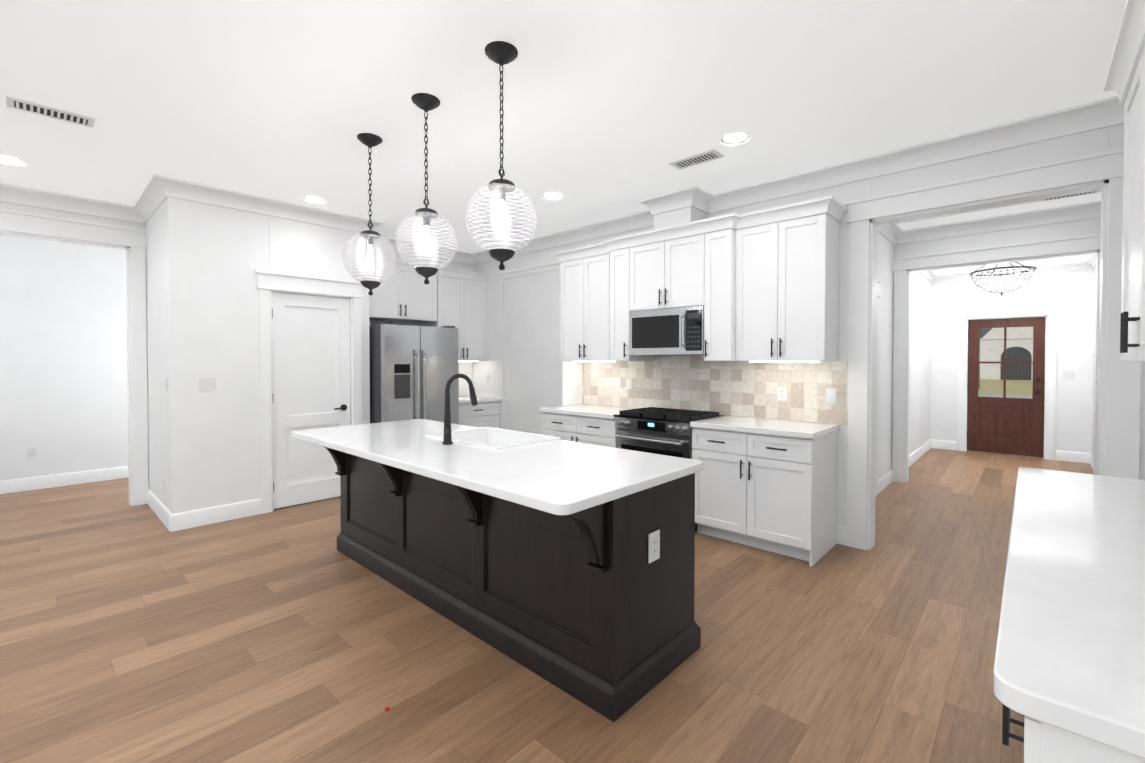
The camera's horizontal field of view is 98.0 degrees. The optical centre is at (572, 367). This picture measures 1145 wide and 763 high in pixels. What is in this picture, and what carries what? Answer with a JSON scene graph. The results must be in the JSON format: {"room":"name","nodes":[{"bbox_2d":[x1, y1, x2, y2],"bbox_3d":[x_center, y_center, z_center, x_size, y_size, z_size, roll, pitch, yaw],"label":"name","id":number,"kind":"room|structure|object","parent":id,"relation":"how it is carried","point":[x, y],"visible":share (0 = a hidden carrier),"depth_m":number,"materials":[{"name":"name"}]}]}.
{"room":"kitchen","nodes":[
{"label":"kitchen","id":0,"kind":"room"},
{"bbox_2d":[0,235,127,480],"bbox_3d":[-5.747,-0.113,5.587,0.120,2.870,4.800,1,1,43],"label":"wall","id":1,"kind":"structure","parent":0,"point":[63,370],"depth_m":5.55,"materials":[{"name":"paint"}]},
{"bbox_2d":[27,447,36,458],"bbox_3d":[-5.856,0.925,5.389,0.008,0.115,0.075,1,1,43],"label":"electrical outlet","id":2,"kind":"object","parent":1,"relation":"attached to","point":[31,453],"visible":1,"depth_m":5.39,"materials":[{"name":"white plastic"}]},
{"bbox_2d":[0,466,128,493],"bbox_3d":[-5.697,1.253,5.561,0.016,0.140,4.560,1,1,43],"label":"baseboard","id":3,"kind":"structure","parent":1,"relation":"attached to","point":[73,478],"depth_m":5.55,"materials":[{"name":"paint"}]},
{"bbox_2d":[0,201,148,482],"bbox_3d":[-3.993,-0.107,5.174,0.120,2.870,2.669,1,1,43],"label":"wall","id":4,"kind":"structure","parent":0,"point":[51,212],"depth_m":4.52,"materials":[{"name":"paint"}]},
{"bbox_2d":[0,183,145,223],"bbox_3d":[-5.410,-1.452,3.455,0.100,0.130,3.750,1,1,43],"label":"crown molding","id":5,"kind":"structure","parent":4,"relation":"attached to","point":[8,193],"depth_m":4.43,"materials":[{"name":"paint"}]},
{"bbox_2d":[0,209,148,505],"bbox_3d":[-4.584,0.002,4.503,0.161,2.672,1.170,1,1,43],"label":"door frame","id":6,"kind":"structure","parent":4,"relation":"attached to","point":[12,223],"depth_m":4.80,"materials":[{"name":"paint"}]},
{"bbox_2d":[146,200,168,509],"bbox_3d":[-3.738,-0.098,4.565,1.078,2.870,0.120,1,1,43],"label":"wall","id":7,"kind":"structure","parent":0,"point":[157,358],"depth_m":4.48,"materials":[{"name":"paint"}]},
{"bbox_2d":[132,184,165,222],"bbox_3d":[-3.728,-1.466,4.386,1.050,0.130,0.100,1,1,43],"label":"crown molding","id":8,"kind":"structure","parent":7,"relation":"attached to","point":[146,205],"depth_m":4.55,"materials":[{"name":"paint"}]},
{"bbox_2d":[147,489,175,531],"bbox_3d":[-3.734,1.268,4.489,1.216,0.140,0.016,1,1,43],"label":"baseboard","id":9,"kind":"structure","parent":7,"relation":"attached to","point":[168,519],"depth_m":4.34,"materials":[{"name":"paint"}]},
{"bbox_2d":[165,378,167,391],"bbox_3d":[-3.416,0.142,4.180,0.075,0.115,0.013,1,1,43],"label":"light switch","id":10,"kind":"object","parent":7,"relation":"attached to","point":[166,384],"visible":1,"depth_m":4.17,"materials":[{"name":"white plastic"}]},
{"bbox_2d":[166,197,369,513],"bbox_3d":[-2.772,-0.100,4.728,0.120,2.870,1.670,1,1,43],"label":"wall","id":11,"kind":"structure","parent":0,"point":[217,257],"depth_m":4.34,"materials":[{"name":"paint"}]},
{"bbox_2d":[199,377,215,390],"bbox_3d":[-3.119,0.141,4.256,0.013,0.115,0.121,1,1,43],"label":"light switch","id":12,"kind":"object","parent":11,"relation":"attached to","point":[207,384],"visible":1,"depth_m":4.25,"materials":[{"name":"white plastic"}]},
{"bbox_2d":[176,498,260,530],"bbox_3d":[-3.061,1.270,4.334,0.016,0.140,0.610,1,1,43],"label":"baseboard","id":13,"kind":"structure","parent":11,"relation":"attached to","point":[192,518],"depth_m":4.31,"materials":[{"name":"paint"}]},
{"bbox_2d":[148,174,383,238],"bbox_3d":[-2.691,-1.469,4.634,0.100,0.130,1.870,1,1,43],"label":"crown molding","id":14,"kind":"structure","parent":11,"relation":"attached to","point":[158,190],"depth_m":4.45,"materials":[{"name":"paint"}]},
{"bbox_2d":[255,270,363,513],"bbox_3d":[-2.570,0.221,4.920,0.161,2.222,1.000,1,1,43],"label":"door frame","id":15,"kind":"structure","parent":11,"relation":"attached to","point":[268,282],"depth_m":4.63,"materials":[{"name":"paint"}]},
{"bbox_2d":[272,292,349,508],"bbox_3d":[-2.549,0.306,4.899,0.094,2.029,0.728,1,1,43],"label":"pantry door","id":16,"kind":"structure","parent":11,"relation":"in","point":[311,361],"depth_m":4.88,"materials":[{"name":"paint"}]},
{"bbox_2d":[369,248,473,388],"bbox_3d":[-2.017,-0.124,6.358,0.120,2.870,1.748,1,1,43],"label":"wall","id":17,"kind":"structure","parent":0,"point":[465,368],"depth_m":6.57,"materials":[{"name":"paint"}]},
{"bbox_2d":[369,256,437,322],"bbox_3d":[-2.108,-0.900,5.861,0.404,0.667,0.983,1,1,43],"label":"upper cabinet","id":18,"kind":"object","parent":17,"relation":"attached to","point":[403,293],"visible":0.69,"depth_m":5.79,"materials":[{"name":"paint"}]},
{"bbox_2d":[373,236,471,263],"bbox_3d":[-1.977,-1.492,6.220,0.100,0.130,1.630,1,1,43],"label":"crown molding","id":19,"kind":"structure","parent":17,"relation":"attached to","point":[459,256],"depth_m":6.36,"materials":[{"name":"paint"}]},
{"bbox_2d":[423,267,489,361],"bbox_3d":[-1.496,-0.661,6.522,0.394,1.164,0.788,1,1,43],"label":"upper cabinet","id":20,"kind":"object","parent":17,"relation":"attached to","point":[462,301],"visible":0.83,"depth_m":6.43,"materials":[{"name":"paint"}]},
{"bbox_2d":[0,448,1092,762],"bbox_3d":[0.146,1.397,3.916,11.300,0.100,13.900,1,1,43],"label":"floor","id":21,"kind":"structure","parent":0,"point":[144,634],"depth_m":2.39,"materials":[{"name":"brown wood"}]},
{"bbox_2d":[369,322,458,423],"bbox_3d":[-1.903,0.418,5.730,0.850,1.805,0.910,1,1,43],"label":"fridge","id":22,"kind":"object","parent":21,"relation":"on","point":[414,370],"visible":0.56,"depth_m":5.37,"materials":[{"name":"grey metal"}]},
{"bbox_2d":[459,401,500,428],"bbox_3d":[-1.413,0.872,6.453,0.655,0.876,0.768,1,1,43],"label":"base cabinet","id":23,"kind":"object","parent":21,"relation":"on","point":[484,414],"visible":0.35,"depth_m":6.31,"materials":[{"name":"paint"}]},
{"bbox_2d":[459,389,501,403],"bbox_3d":[-1.421,0.364,6.446,0.643,0.139,0.778,1,1,43],"label":"countertop","id":24,"kind":"structure","parent":23,"relation":"on","point":[464,396],"depth_m":6.45,"materials":[{"name":"white stone"}]},
{"bbox_2d":[323,446,700,721],"bbox_3d":[-0.628,0.923,2.982,2.596,0.874,0.889,1,1,43],"label":"kitchen island","id":25,"kind":"object","parent":21,"relation":"on","point":[592,608],"visible":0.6,"depth_m":2.29,"materials":[{"name":"brown wood"}]},
{"bbox_2d":[292,419,702,514],"bbox_3d":[-0.653,0.466,2.929,2.615,0.040,1.005,1,1,43],"label":"island countertop","id":26,"kind":"structure","parent":25,"relation":"on","point":[560,477],"depth_m":2.36,"materials":[{"name":"white stone"}]},
{"bbox_2d":[442,374,476,444],"bbox_3d":[-0.664,0.240,2.939,0.111,0.409,0.279,1,1,43],"label":"gooseneck faucet","id":27,"kind":"object","parent":26,"relation":"on","point":[447,438],"visible":1,"depth_m":2.90,"materials":[{"name":"black metal"}]},
{"bbox_2d":[425,427,560,449],"bbox_3d":[-0.512,0.564,3.154,0.730,0.267,0.505,1,1,43],"label":"farmhouse sink","id":28,"kind":"object","parent":26,"relation":"in","point":[493,438],"visible":0.27,"depth_m":3.38,"materials":[{"name":"white ceramic"}]},
{"bbox_2d":[648,530,659,563],"bbox_3d":[0.354,0.772,2.151,0.008,0.125,0.080,1,1,43],"label":"outlet","id":29,"kind":"object","parent":25,"relation":"attached to","point":[654,546],"visible":1,"depth_m":2.14,"materials":[{"name":"white plastic"}]},
{"bbox_2d":[614,407,723,528],"bbox_3d":[0.844,0.850,4.430,0.756,0.919,0.667,1,1,43],"label":"gas range","id":30,"kind":"object","parent":21,"relation":"on","point":[662,431],"visible":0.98,"depth_m":4.22,"materials":[{"name":"grey metal"}]},
{"bbox_2d":[542,412,837,565],"bbox_3d":[0.849,0.901,4.473,2.630,0.876,0.655,1,1,43],"label":"base cabinet","id":31,"kind":"object","parent":21,"relation":"on","point":[775,494],"visible":0.75,"depth_m":3.65,"materials":[{"name":"paint"}]},
{"bbox_2d":[540,404,839,438],"bbox_3d":[0.853,0.443,4.470,2.654,0.039,0.643,1,1,43],"label":"countertop","id":32,"kind":"structure","parent":31,"relation":"on","point":[800,429],"depth_m":3.86,"materials":[{"name":"white stone"}]},
{"bbox_2d":[1010,716,1144,762],"bbox_3d":[1.278,0.952,0.948,0.617,0.875,1.079,1,1,43],"label":"base cabinet","id":33,"kind":"object","parent":21,"relation":"on","point":[1044,742],"depth_m":0.73,"materials":[{"name":"paint"}]},
{"bbox_2d":[993,467,1144,758],"bbox_3d":[1.590,0.489,1.307,0.654,0.039,2.090,1,1,43],"label":"countertop","id":34,"kind":"structure","parent":33,"relation":"on","point":[1070,652],"depth_m":0.98,"materials":[{"name":"white stone"}]},
{"bbox_2d":[0,0,1144,252],"bbox_3d":[0.146,-1.573,3.873,11.300,0.100,13.900,1,1,43],"label":"ceiling","id":35,"kind":"structure","parent":0,"point":[612,108],"depth_m":2.71,"materials":[{"name":"paint"}]},
{"bbox_2d":[0,155,26,165],"bbox_3d":[-4.104,-1.511,3.617,0.189,0.016,0.189,0,1,-2],"label":"recessed light","id":36,"kind":"object","parent":35,"relation":"in","point":[8,160],"depth_m":3.65,"materials":[{"name":"white plastic"}]},
{"bbox_2d":[5,95,94,127],"bbox_3d":[-3.071,-1.504,2.937,0.160,0.011,0.360,1,1,43],"label":"ceiling vent","id":37,"kind":"object","parent":35,"relation":"in","point":[44,110],"visible":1,"depth_m":2.92,"materials":[{"name":"white metal"}]},
{"bbox_2d":[303,196,325,203],"bbox_3d":[-2.335,-1.524,4.502,0.189,0.016,0.189,0,1,-2],"label":"recessed light","id":38,"kind":"object","parent":35,"relation":"in","point":[312,199],"depth_m":4.51,"materials":[{"name":"white plastic"}]},
{"bbox_2d":[343,133,396,295],"bbox_3d":[-1.337,-0.996,3.291,0.333,1.036,0.333,1,1,43],"label":"pendant light","id":39,"kind":"object","parent":35,"relation":"hanging from","point":[370,140],"visible":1,"depth_m":3.27,"materials":[{"name":"clear glass"}]},
{"bbox_2d":[368,245,372,265],"bbox_3d":[-1.337,-0.741,3.294,0.030,0.135,0.030,1,1,43],"label":"bulb","id":40,"kind":"object","parent":39,"relation":"attached to","point":[370,254],"depth_m":3.28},
{"bbox_2d":[395,93,456,284],"bbox_3d":[-0.826,-0.989,2.813,0.333,1.036,0.333,1,1,43],"label":"pendant light","id":41,"kind":"object","parent":35,"relation":"hanging from","point":[426,102],"visible":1,"depth_m":2.80,"materials":[{"name":"clear glass"}]},
{"bbox_2d":[424,226,428,249],"bbox_3d":[-0.826,-0.734,2.816,0.030,0.135,0.030,1,1,43],"label":"bulb","id":42,"kind":"object","parent":41,"relation":"attached to","point":[426,232],"depth_m":2.81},
{"bbox_2d":[466,41,536,269],"bbox_3d":[-0.338,-0.983,2.369,0.333,1.036,0.333,1,1,43],"label":"pendant light","id":43,"kind":"object","parent":35,"relation":"hanging from","point":[501,53],"visible":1,"depth_m":2.35,"materials":[{"name":"clear glass"}]},
{"bbox_2d":[542,192,563,199],"bbox_3d":[-0.173,-1.522,4.399,0.189,0.016,0.189,0,1,-2],"label":"recessed light","id":44,"kind":"object","parent":35,"relation":"in","point":[549,195],"depth_m":4.41,"materials":[{"name":"white plastic"}]},
{"bbox_2d":[669,149,723,169],"bbox_3d":[0.899,-1.514,3.629,0.360,0.011,0.160,1,1,43],"label":"ceiling vent","id":45,"kind":"object","parent":35,"relation":"in","point":[697,159],"visible":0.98,"depth_m":3.61,"materials":[{"name":"white metal"}]},
{"bbox_2d":[720,132,750,145],"bbox_3d":[1.069,-1.506,3.268,0.189,0.016,0.189,0,1,-2],"label":"recessed light","id":46,"kind":"object","parent":35,"relation":"in","point":[735,138],"depth_m":3.28,"materials":[{"name":"white plastic"}]},
{"bbox_2d":[1042,190,1099,201],"bbox_3d":[4.385,-1.524,4.386,0.360,0.011,0.160,1,1,43],"label":"ceiling vent","id":47,"kind":"object","parent":35,"relation":"in","point":[1086,193],"visible":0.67,"depth_m":4.40,"materials":[{"name":"white metal"}]},
{"bbox_2d":[474,123,1144,526],"bbox_3d":[0.961,-0.103,4.905,6.469,2.870,0.150,1,1,43],"label":"wall","id":48,"kind":"structure","parent":0,"point":[532,374],"depth_m":4.96,"materials":[{"name":"paint"}]},
{"bbox_2d":[486,374,489,382],"bbox_3d":[-1.139,0.146,6.709,0.075,0.115,0.008,1,1,43],"label":"outlet","id":49,"kind":"object","parent":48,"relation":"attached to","point":[487,378],"visible":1,"depth_m":6.71,"materials":[{"name":"white plastic"}]},
{"bbox_2d":[473,275,503,428],"bbox_3d":[-1.142,0.031,6.729,0.663,2.550,0.018,1,1,43],"label":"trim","id":50,"kind":"structure","parent":48,"relation":"attached to","point":[493,366],"depth_m":6.61,"materials":[{"name":"paint"}]},
{"bbox_2d":[489,261,559,278],"bbox_3d":[-0.523,-1.199,6.135,1.660,0.085,0.030,1,1,43],"label":"trim","id":51,"kind":"structure","parent":48,"relation":"attached to","point":[555,265],"depth_m":6.13,"materials":[{"name":"paint"}]},
{"bbox_2d":[654,206,706,229],"bbox_3d":[0.988,-1.382,4.554,0.380,0.298,0.298,1,1,43],"label":"soffit","id":52,"kind":"object","parent":48,"relation":"in","point":[678,216],"visible":0.29,"depth_m":4.43,"materials":[{"name":"paint"}]},
{"bbox_2d":[553,195,846,405],"bbox_3d":[0.911,-0.397,4.522,2.740,1.636,0.474,1,1,43],"label":"upper cabinet","id":53,"kind":"object","parent":48,"relation":"attached to","point":[761,285],"visible":1,"depth_m":4.00,"materials":[{"name":"paint"}]},
{"bbox_2d":[629,306,703,355],"bbox_3d":[0.926,-0.316,4.502,0.754,0.406,0.466,1,1,43],"label":"over-the-range microwave","id":54,"kind":"object","parent":53,"relation":"attached to","point":[668,331],"visible":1,"depth_m":4.34,"materials":[{"name":"grey metal"}]},
{"bbox_2d":[583,356,847,424],"bbox_3d":[1.091,0.153,4.681,2.709,0.533,0.008,1,1,43],"label":"tile backsplash","id":55,"kind":"structure","parent":48,"relation":"attached to","point":[738,388],"depth_m":4.43,"materials":[{"name":"beige tile"}]},
{"bbox_2d":[626,378,631,389],"bbox_3d":[0.579,0.169,5.136,0.075,0.115,0.013,1,1,43],"label":"light switch","id":56,"kind":"object","parent":55,"relation":"attached to","point":[628,384],"visible":1,"depth_m":5.13,"materials":[{"name":"white plastic"}]},
{"bbox_2d":[777,387,786,400],"bbox_3d":[1.721,0.214,4.088,0.075,0.115,0.008,1,1,43],"label":"outlet","id":57,"kind":"object","parent":55,"relation":"attached to","point":[781,393],"visible":1,"depth_m":4.08,"materials":[{"name":"white plastic"}]},
{"bbox_2d":[826,388,835,403],"bbox_3d":[1.991,0.217,3.835,0.075,0.115,0.013,1,1,43],"label":"light switch","id":58,"kind":"object","parent":55,"relation":"attached to","point":[830,395],"visible":1,"depth_m":3.83,"materials":[{"name":"white plastic"}]},
{"bbox_2d":[468,95,1124,264],"bbox_3d":[0.775,-1.470,4.683,6.230,0.130,0.400,1,1,43],"label":"crown molding","id":59,"kind":"structure","parent":48,"relation":"attached to","point":[1106,112],"depth_m":3.64,"materials":[{"name":"paint"}]},
{"bbox_2d":[837,525,846,545],"bbox_3d":[0.350,1.255,5.375,4.720,0.140,0.016,1,1,43],"label":"baseboard","id":60,"kind":"structure","parent":48,"relation":"attached to","point":[841,530],"depth_m":3.79,"materials":[{"name":"paint"}]},
{"bbox_2d":[844,148,1140,549],"bbox_3d":[2.663,0.059,3.307,1.520,2.592,0.193,1,1,43],"label":"door frame","id":61,"kind":"structure","parent":48,"relation":"attached to","point":[1116,416],"depth_m":3.68,"materials":[{"name":"paint"}]},
{"bbox_2d":[1120,12,1144,360],"bbox_3d":[2.040,-0.555,1.560,0.339,1.070,0.957,1,1,43],"label":"upper cabinet","id":62,"kind":"object","parent":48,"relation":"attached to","point":[1124,83],"depth_m":1.82,"materials":[{"name":"paint"}]},
{"bbox_2d":[875,226,877,517],"bbox_3d":[2.219,-0.089,3.930,0.299,2.870,0.119,1,1,43],"label":"wall","id":63,"kind":"structure","parent":0,"point":[876,372],"depth_m":3.87,"materials":[{"name":"paint"}]},
{"bbox_2d":[877,232,931,479],"bbox_3d":[4.368,-0.127,6.572,0.120,2.870,3.940,1,1,43],"label":"wall","id":64,"kind":"structure","parent":0,"point":[920,358],"depth_m":6.62,"materials":[{"name":"paint"}]},
{"bbox_2d":[877,469,892,494],"bbox_3d":[3.432,1.254,5.475,0.016,0.140,0.850,1,1,43],"label":"baseboard","id":65,"kind":"structure","parent":64,"relation":"attached to","point":[886,479],"depth_m":5.45,"materials":[{"name":"paint"}]},
{"bbox_2d":[878,223,903,244],"bbox_3d":[2.968,-1.473,4.871,0.100,0.130,2.310,1,1,43],"label":"crown molding","id":66,"kind":"structure","parent":64,"relation":"attached to","point":[891,232],"depth_m":5.49,"materials":[{"name":"paint"}]},
{"bbox_2d":[909,439,931,466],"bbox_3d":[4.777,1.233,6.935,0.016,0.140,2.880,1,1,43],"label":"baseboard","id":67,"kind":"structure","parent":64,"relation":"attached to","point":[913,457],"depth_m":7.16,"materials":[{"name":"paint"}]},
{"bbox_2d":[919,271,935,282],"bbox_3d":[4.797,-1.392,6.879,0.070,0.090,2.880,1,1,43],"label":"crown molding","id":68,"kind":"structure","parent":64,"relation":"attached to","point":[929,275],"depth_m":7.56,"materials":[{"name":"paint"}]},
{"bbox_2d":[892,217,1100,434],"bbox_3d":[4.361,-0.108,5.259,1.648,2.870,0.120,1,1,43],"label":"wall","id":69,"kind":"structure","parent":0,"point":[1048,231],"depth_m":5.13,"materials":[{"name":"paint"}]},
{"bbox_2d":[904,201,1100,242],"bbox_3d":[4.342,-1.476,5.107,1.560,0.130,0.100,1,1,43],"label":"crown molding","id":70,"kind":"structure","parent":69,"relation":"attached to","point":[1089,210],"depth_m":5.05,"materials":[{"name":"paint"}]},
{"bbox_2d":[930,254,1091,275],"bbox_3d":[5.433,-1.493,6.291,1.800,0.129,2.880,1,1,43],"label":"ceiling","id":71,"kind":"structure","parent":0,"point":[1022,262],"depth_m":6.93,"materials":[{"name":"paint"}]},
{"bbox_2d":[970,262,1036,295],"bbox_3d":[5.426,-1.168,6.288,0.642,0.519,0.642,1,1,43],"label":"chandelier","id":72,"kind":"object","parent":71,"relation":"hanging from","point":[1003,288],"visible":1,"depth_m":6.23,"materials":[{"name":"glass"}]},
{"bbox_2d":[930,269,1093,459],"bbox_3d":[6.416,-0.140,7.465,1.919,2.870,0.150,1,1,43],"label":"wall","id":73,"kind":"structure","parent":0,"point":[1071,292],"depth_m":7.01,"materials":[{"name":"paint"}]},
{"bbox_2d":[932,439,956,450],"bbox_3d":[5.878,1.219,7.868,0.310,0.140,0.016,1,1,43],"label":"baseboard","id":74,"kind":"structure","parent":73,"relation":"attached to","point":[937,444],"depth_m":7.86,"materials":[{"name":"paint"}]},
{"bbox_2d":[967,317,1044,456],"bbox_3d":[6.425,0.277,7.405,0.870,2.014,0.125,1,1,43],"label":"front door","id":75,"kind":"structure","parent":73,"relation":"in","point":[1005,425],"depth_m":7.40,"materials":[{"name":"brown wood"}]},
{"bbox_2d":[936,262,1083,281],"bbox_3d":[6.386,-1.398,7.325,1.620,0.090,0.070,1,1,43],"label":"crown molding","id":76,"kind":"structure","parent":73,"relation":"attached to","point":[1071,266],"depth_m":7.22,"materials":[{"name":"paint"}]},
{"bbox_2d":[1063,371,1074,378],"bbox_3d":[6.897,0.103,6.913,0.121,0.115,0.013,1,1,43],"label":"light switch","id":77,"kind":"object","parent":73,"relation":"attached to","point":[1068,374],"visible":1,"depth_m":6.91,"materials":[{"name":"white plastic"}]},
{"bbox_2d":[1056,450,1087,462],"bbox_3d":[6.926,1.233,6.902,0.320,0.140,0.016,1,1,43],"label":"baseboard","id":78,"kind":"structure","parent":73,"relation":"attached to","point":[1080,457],"depth_m":6.89,"materials":[{"name":"paint"}]},
{"bbox_2d":[1092,267,1095,454],"bbox_3d":[2.794,-0.061,2.032,0.120,2.870,12.750,1,1,43],"label":"wall","id":79,"kind":"structure","parent":0,"point":[1093,359],"depth_m":6.66,"materials":[{"name":"paint"}]},
{"bbox_2d":[1084,254,1095,268],"bbox_3d":[6.069,-1.375,5.706,0.070,0.090,2.880,1,1,43],"label":"crown molding","id":80,"kind":"structure","parent":79,"relation":"attached to","point":[1091,264],"depth_m":6.64,"materials":[{"name":"paint"}]},
{"bbox_2d":[1088,453,1092,467],"bbox_3d":[6.089,1.250,5.726,0.016,0.140,2.880,1,1,43],"label":"baseboard","id":81,"kind":"structure","parent":79,"relation":"attached to","point":[1090,457],"depth_m":6.71,"materials":[{"name":"paint"}]},
{"label":"outside","id":82,"kind":"structure","parent":0,"visible":0},
{"bbox_2d":[978,394,1044,401],"bbox_3d":[17.887,1.290,19.251,60.000,0.070,7.000,1,1,43],"label":"street","id":83,"kind":"structure","parent":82,"point":[1001,395],"depth_m":21.23,"materials":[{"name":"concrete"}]},
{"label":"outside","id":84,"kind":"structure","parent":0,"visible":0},
{"bbox_2d":[978,379,1044,395],"bbox_3d":[43.983,0.876,47.555,80.000,0.080,70.000,1,1,43],"label":"lawn","id":85,"kind":"structure","parent":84,"point":[1010,384],"depth_m":28.14,"materials":[{"name":"plant"}]},
{"bbox_2d":[978,328,1092,393],"bbox_3d":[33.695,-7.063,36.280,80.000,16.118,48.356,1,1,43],"label":"tree","id":86,"kind":"object","parent":85,"relation":"on","point":[979,365],"depth_m":26.15,"materials":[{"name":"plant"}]},
{"bbox_2d":[980,317,1093,379],"bbox_3d":[39.052,-2.848,42.152,19.000,7.518,10.550,1,1,43],"label":"house","id":87,"kind":"structure","parent":85,"relation":"on","point":[985,347],"depth_m":39.33,"materials":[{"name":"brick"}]}
]}

